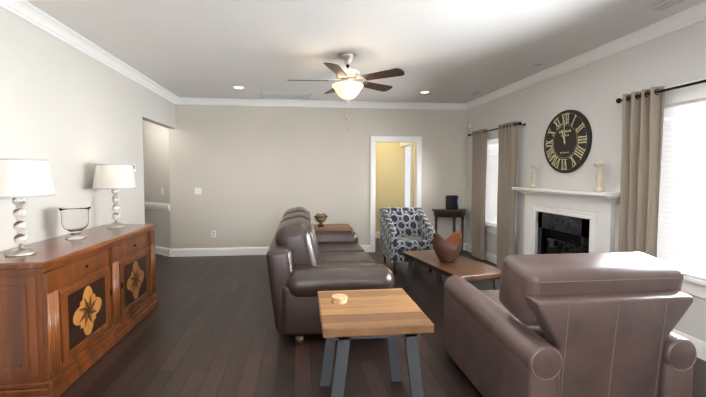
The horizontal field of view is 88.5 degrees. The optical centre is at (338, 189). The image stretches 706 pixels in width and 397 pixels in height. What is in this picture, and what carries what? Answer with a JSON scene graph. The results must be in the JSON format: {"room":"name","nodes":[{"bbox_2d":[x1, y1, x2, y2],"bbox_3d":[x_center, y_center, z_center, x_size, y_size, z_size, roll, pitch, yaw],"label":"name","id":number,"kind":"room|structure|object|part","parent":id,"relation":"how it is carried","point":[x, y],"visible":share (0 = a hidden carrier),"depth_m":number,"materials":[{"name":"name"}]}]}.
{"room":"living room","nodes":[
{"label":"living room","id":0,"kind":"room"},
{"bbox_2d":[0,7,175,250],"bbox_3d":[-2.369,0.009,1.574,0.120,2.740,9.470,0,2,-6],"label":"wall","id":1,"kind":"structure","parent":0,"point":[74,116],"depth_m":3.31,"materials":[{"name":"paint"}]},
{"bbox_2d":[0,0,183,104],"bbox_3d":[-2.265,-1.312,1.589,0.101,0.100,9.350,0,2,-6],"label":"crown molding","id":2,"kind":"structure","parent":1,"relation":"attached to","point":[28,12],"depth_m":3.41,"materials":[{"name":"white wood"}]},
{"bbox_2d":[143,104,467,248],"bbox_3d":[-1.358,-0.242,7.482,7.635,2.740,2.100,0,2,-6],"label":"wall","id":3,"kind":"structure","parent":0,"point":[254,173],"depth_m":6.48,"materials":[{"name":"paint"}]},
{"bbox_2d":[144,202,170,256],"bbox_3d":[-4.218,0.677,7.163,3.100,0.930,0.030,2,3,34],"label":"trim","id":4,"kind":"structure","parent":3,"relation":"attached to","point":[159,250],"depth_m":6.45,"materials":[{"name":"white wood"}]},
{"bbox_2d":[195,188,200,193],"bbox_3d":[-2.450,0.032,6.324,0.115,0.115,0.013,0,2,-6],"label":"switch plate","id":5,"kind":"object","parent":3,"relation":"attached to","point":[197,190],"visible":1,"depth_m":6.32,"materials":[{"name":"white plastic"}]},
{"bbox_2d":[171,245,369,256],"bbox_3d":[-1.167,1.101,6.503,3.530,0.140,0.018,0,2,-6],"label":"baseboard","id":6,"kind":"structure","parent":3,"relation":"attached to","point":[185,252],"depth_m":6.40,"materials":[{"name":"white wood"}]},
{"bbox_2d":[180,98,463,109],"bbox_3d":[-0.188,-1.519,6.453,5.010,0.100,0.100,0,2,-6],"label":"crown molding","id":7,"kind":"structure","parent":3,"relation":"attached to","point":[186,101],"depth_m":6.44,"materials":[{"name":"white"}]},
{"bbox_2d":[370,136,421,251],"bbox_3d":[1.060,0.091,6.754,0.960,2.135,0.141,0,2,-6],"label":"door frame","id":8,"kind":"structure","parent":3,"relation":"attached to","point":[417,141],"depth_m":6.67,"materials":[{"name":"white wood"}]},
{"bbox_2d":[26,0,705,103],"bbox_3d":[-0.826,-1.469,2.907,8.400,0.100,11.920,0,2,-6],"label":"ceiling","id":9,"kind":"structure","parent":0,"point":[450,51],"depth_m":3.46,"materials":[{"name":"paint"}]},
{"bbox_2d":[232,86,244,88],"bbox_3d":[-1.492,-1.521,5.421,0.180,0.008,0.180,0,2,-6],"label":"recessed light","id":10,"kind":"object","parent":9,"relation":"in","point":[237,87],"visible":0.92,"depth_m":5.41,"materials":[{"name":"white"}]},
{"bbox_2d":[260,92,311,99],"bbox_3d":[-0.855,-1.544,6.010,0.830,0.012,0.460,0,2,-6],"label":"ceiling vent","id":11,"kind":"object","parent":9,"relation":"in","point":[290,96],"visible":1,"depth_m":6.00,"materials":[{"name":"white"}]},
{"bbox_2d":[287,53,404,130],"bbox_3d":[0.061,-1.051,3.986,1.234,0.822,1.264,0,2,-6],"label":"ceiling fan","id":12,"kind":"object","parent":9,"relation":"hanging from","point":[347,87],"visible":1,"depth_m":3.88,"materials":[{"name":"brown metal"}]},
{"bbox_3d":[0.103,-1.064,3.978,0.344,0.157,0.344,0,2,-6],"label":"lamp shade","id":13,"kind":"part","parent":12,"relation":"part of","materials":[{"name":"white glass"}]},
{"bbox_2d":[467,91,482,95],"bbox_3d":[2.188,-1.537,5.807,0.130,0.008,0.300,0,2,-6],"label":"ceiling vent","id":14,"kind":"object","parent":9,"relation":"in","point":[474,93],"visible":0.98,"depth_m":5.79,"materials":[{"name":"white"}]},
{"bbox_2d":[529,62,545,65],"bbox_3d":[2.350,-1.472,4.267,0.130,0.008,0.130,0,2,-6],"label":"ceiling vent","id":15,"kind":"object","parent":9,"relation":"in","point":[538,63],"visible":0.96,"depth_m":4.26,"materials":[{"name":"white metal"}]},
{"bbox_2d":[647,0,685,11],"bbox_3d":[2.513,-1.405,2.717,0.130,0.008,0.300,0,2,-6],"label":"ceiling vent","id":16,"kind":"object","parent":9,"relation":"in","point":[663,6],"visible":0.98,"depth_m":2.77,"materials":[{"name":"white metal"}]},
{"bbox_2d":[59,238,705,396],"bbox_3d":[-0.826,1.369,3.027,8.400,0.100,11.920,0,2,-6],"label":"floor","id":17,"kind":"structure","parent":0,"point":[205,327],"depth_m":2.97,"materials":[{"name":"brown wood"}]},
{"bbox_2d":[0,224,158,396],"bbox_3d":[-2.170,0.865,3.096,0.555,0.900,1.770,0,2,-6],"label":"sideboard","id":18,"kind":"object","parent":17,"relation":"on","point":[72,311],"visible":1,"depth_m":2.54,"materials":[{"name":"brown wood"}]},
{"bbox_2d":[0,158,55,256],"bbox_3d":[-2.158,0.118,2.451,0.392,0.646,0.392,0,2,-6],"label":"table lamp","id":19,"kind":"object","parent":18,"relation":"on","point":[21,179],"visible":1,"depth_m":2.38,"materials":[{"name":"silver metal"}]},
{"bbox_2d":[58,206,90,238],"bbox_3d":[-2.245,0.284,3.094,0.230,0.260,0.230,0,2,-6],"label":"hurricane vase","id":20,"kind":"object","parent":18,"relation":"on","point":[75,221],"visible":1,"depth_m":3.03,"materials":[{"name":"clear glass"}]},
{"bbox_2d":[92,164,136,227],"bbox_3d":[-2.292,0.064,3.723,0.392,0.646,0.392,0,2,-6],"label":"table lamp","id":21,"kind":"object","parent":18,"relation":"on","point":[115,178],"visible":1,"depth_m":3.59,"materials":[{"name":"white fabric"}]},
{"bbox_2d":[266,207,394,344],"bbox_3d":[-0.164,0.769,4.184,1.127,1.000,2.310,0,2,-6],"label":"sofa","id":22,"kind":"object","parent":17,"relation":"on","point":[306,262],"visible":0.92,"depth_m":3.08,"materials":[{"name":"brown leather"}]},
{"bbox_2d":[313,224,352,230],"bbox_3d":[-0.103,0.894,5.700,0.600,0.620,0.560,0,2,-6],"label":"end table","id":23,"kind":"object","parent":17,"relation":"on","point":[336,227],"visible":0.35,"depth_m":5.59,"materials":[{"name":"brown wood"}]},
{"bbox_2d":[314,213,327,226],"bbox_3d":[-0.274,0.480,5.684,0.216,0.208,0.216,0,2,-6],"label":"decorative bowl","id":24,"kind":"object","parent":23,"relation":"on","point":[320,218],"visible":1,"depth_m":5.62,"materials":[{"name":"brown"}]},
{"bbox_2d":[317,288,433,396],"bbox_3d":[0.186,1.032,2.234,0.600,0.640,0.620,0,2,-6],"label":"end table","id":25,"kind":"object","parent":17,"relation":"on","point":[391,315],"visible":0.98,"depth_m":2.02,"materials":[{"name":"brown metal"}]},
{"bbox_2d":[331,294,347,304],"bbox_3d":[0.006,0.692,2.284,0.105,0.034,0.105,0,2,-6],"label":"coasters","id":26,"kind":"object","parent":25,"relation":"on","point":[338,299],"visible":1,"depth_m":2.25,"materials":[{"name":"beige wood"}]},
{"bbox_2d":[379,207,435,273],"bbox_3d":[1.049,0.755,5.642,0.660,0.903,0.856,0,2,-6],"label":"accent chair","id":27,"kind":"object","parent":17,"relation":"on","point":[406,229],"visible":0.79,"depth_m":5.56,"materials":[{"name":"multicoloured fabric"}]},
{"bbox_2d":[432,209,465,250],"bbox_3d":[2.087,0.768,6.674,0.640,0.790,0.320,0,2,-6],"label":"table","id":28,"kind":"object","parent":17,"relation":"on","point":[454,214],"visible":0.83,"depth_m":6.61,"materials":[{"name":"brown wood"}]},
{"bbox_2d":[446,195,457,209],"bbox_3d":[2.095,0.242,6.668,0.220,0.260,0.072,0,2,-6],"label":"router","id":29,"kind":"object","parent":28,"relation":"on","point":[451,202],"visible":1,"depth_m":6.63,"materials":[{"name":"black plastic"}]},
{"bbox_2d":[402,249,501,289],"bbox_3d":[1.274,1.044,4.181,0.600,0.450,1.200,-1,3,-17],"label":"coffee table","id":30,"kind":"object","parent":17,"relation":"on","point":[468,269],"visible":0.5,"depth_m":3.94,"materials":[{"name":"brown wood"}]},
{"bbox_2d":[433,231,461,262],"bbox_3d":[1.239,0.651,4.110,0.368,0.340,0.249,-1,3,-26],"label":"decorative bowl","id":31,"kind":"object","parent":30,"relation":"on","point":[447,250],"visible":1,"depth_m":4.02,"materials":[{"name":"brown ceramic"}]},
{"bbox_2d":[512,187,619,254],"bbox_3d":[2.600,0.632,4.323,0.185,1.262,1.570,0,2,-6],"label":"fireplace mantel","id":32,"kind":"object","parent":17,"relation":"on","point":[588,217],"visible":0.69,"depth_m":4.12,"materials":[{"name":"white wood"}]},
{"bbox_2d":[529,165,537,187],"bbox_3d":[2.549,-0.168,4.726,0.108,0.300,0.108,0,2,-6],"label":"candlestick","id":33,"kind":"object","parent":32,"relation":"on","point":[533,176],"visible":1,"depth_m":4.70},
{"bbox_2d":[592,162,604,191],"bbox_3d":[2.657,-0.124,3.693,0.108,0.300,0.108,0,2,-6],"label":"candlestick","id":34,"kind":"object","parent":32,"relation":"on","point":[599,175],"visible":1,"depth_m":3.67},
{"bbox_2d":[443,252,696,396],"bbox_3d":[1.345,0.854,2.390,0.934,0.983,1.138,0,2,-6],"label":"armchair","id":35,"kind":"object","parent":17,"relation":"on","point":[575,325],"visible":1,"depth_m":1.87,"materials":[{"name":"brown leather"}]},
{"bbox_2d":[375,142,399,231],"bbox_3d":[0.738,-0.272,8.174,1.540,2.740,0.120,0,2,-6],"label":"wall","id":36,"kind":"structure","parent":0,"point":[390,174],"depth_m":8.15,"materials":[{"name":"paint"}]},
{"bbox_2d":[375,232,379,237],"bbox_3d":[0.745,0.031,8.118,1.300,2.140,0.016,0,2,-6],"label":"trim","id":37,"kind":"structure","parent":36,"relation":"attached to","point":[377,234],"depth_m":8.17,"materials":[{"name":"white wood"}]},
{"bbox_2d":[399,142,413,206],"bbox_3d":[1.521,-0.244,7.523,0.120,2.740,1.320,0,2,-6],"label":"door frame","id":38,"kind":"structure","parent":0,"point":[402,149],"depth_m":8.18,"materials":[{"name":"paint"}]},
{"bbox_2d":[399,142,412,206],"bbox_3d":[1.431,0.048,7.718,0.020,2.140,0.900,0,2,-6],"label":"trim","id":39,"kind":"structure","parent":38,"relation":"attached to","point":[401,144],"depth_m":7.28,"materials":[{"name":"white wood"}]},
{"bbox_2d":[466,20,705,341],"bbox_3d":[2.982,-0.015,2.136,0.120,2.740,9.470,0,2,-6],"label":"wall","id":40,"kind":"structure","parent":0,"point":[592,92],"depth_m":3.90,"materials":[{"name":"paint"}]},
{"bbox_2d":[465,243,496,264],"bbox_3d":[2.511,1.122,6.010,0.019,0.140,1.770,0,2,-6],"label":"baseboard","id":41,"kind":"structure","parent":40,"relation":"attached to","point":[489,256],"depth_m":6.03,"materials":[{"name":"white"}]},
{"bbox_2d":[468,121,525,268],"bbox_3d":[2.459,0.102,5.785,0.154,2.173,1.548,0,2,-6],"label":"curtain","id":42,"kind":"object","parent":40,"relation":"hanging from","point":[507,163],"visible":0.92,"depth_m":5.47,"materials":[{"name":"beige fabric"}]},
{"bbox_2d":[485,125,518,239],"bbox_3d":[2.562,-0.132,5.836,0.181,1.700,1.230,0,2,-6],"label":"window","id":43,"kind":"structure","parent":40,"relation":"in","point":[491,184],"depth_m":5.96,"materials":[{"name":"white glass"}]},
{"bbox_2d":[544,110,591,172],"bbox_3d":[2.674,-0.560,4.260,0.038,0.736,0.736,0,2,-6],"label":"wall clock","id":44,"kind":"object","parent":40,"relation":"attached to","point":[567,141],"visible":1,"depth_m":4.20,"materials":[{"name":"black metal"}]},
{"bbox_2d":[464,1,705,109],"bbox_3d":[2.866,-1.335,2.128,0.101,0.100,9.350,0,2,-6],"label":"crown molding","id":45,"kind":"structure","parent":40,"relation":"attached to","point":[695,14],"depth_m":3.61,"materials":[{"name":"white wood"}]},
{"bbox_2d":[616,79,705,257],"bbox_3d":[2.783,0.233,2.705,0.154,2.173,1.628,0,2,-6],"label":"curtain","id":46,"kind":"object","parent":40,"relation":"hanging from","point":[642,125],"visible":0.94,"depth_m":3.20,"materials":[{"name":"beige fabric"}]},
{"bbox_2d":[657,78,705,298],"bbox_3d":[2.889,0.000,2.736,0.181,1.700,1.230,0,2,-6],"label":"window","id":47,"kind":"structure","parent":40,"relation":"in","point":[681,242],"depth_m":2.98,"materials":[{"name":"white glass"}]},
{"bbox_2d":[672,329,705,360],"bbox_3d":[3.076,1.350,0.629,0.018,0.140,6.100,0,2,-6],"label":"baseboard","id":48,"kind":"structure","parent":40,"relation":"attached to","point":[700,346],"depth_m":2.86,"materials":[{"name":"white"}]}
]}

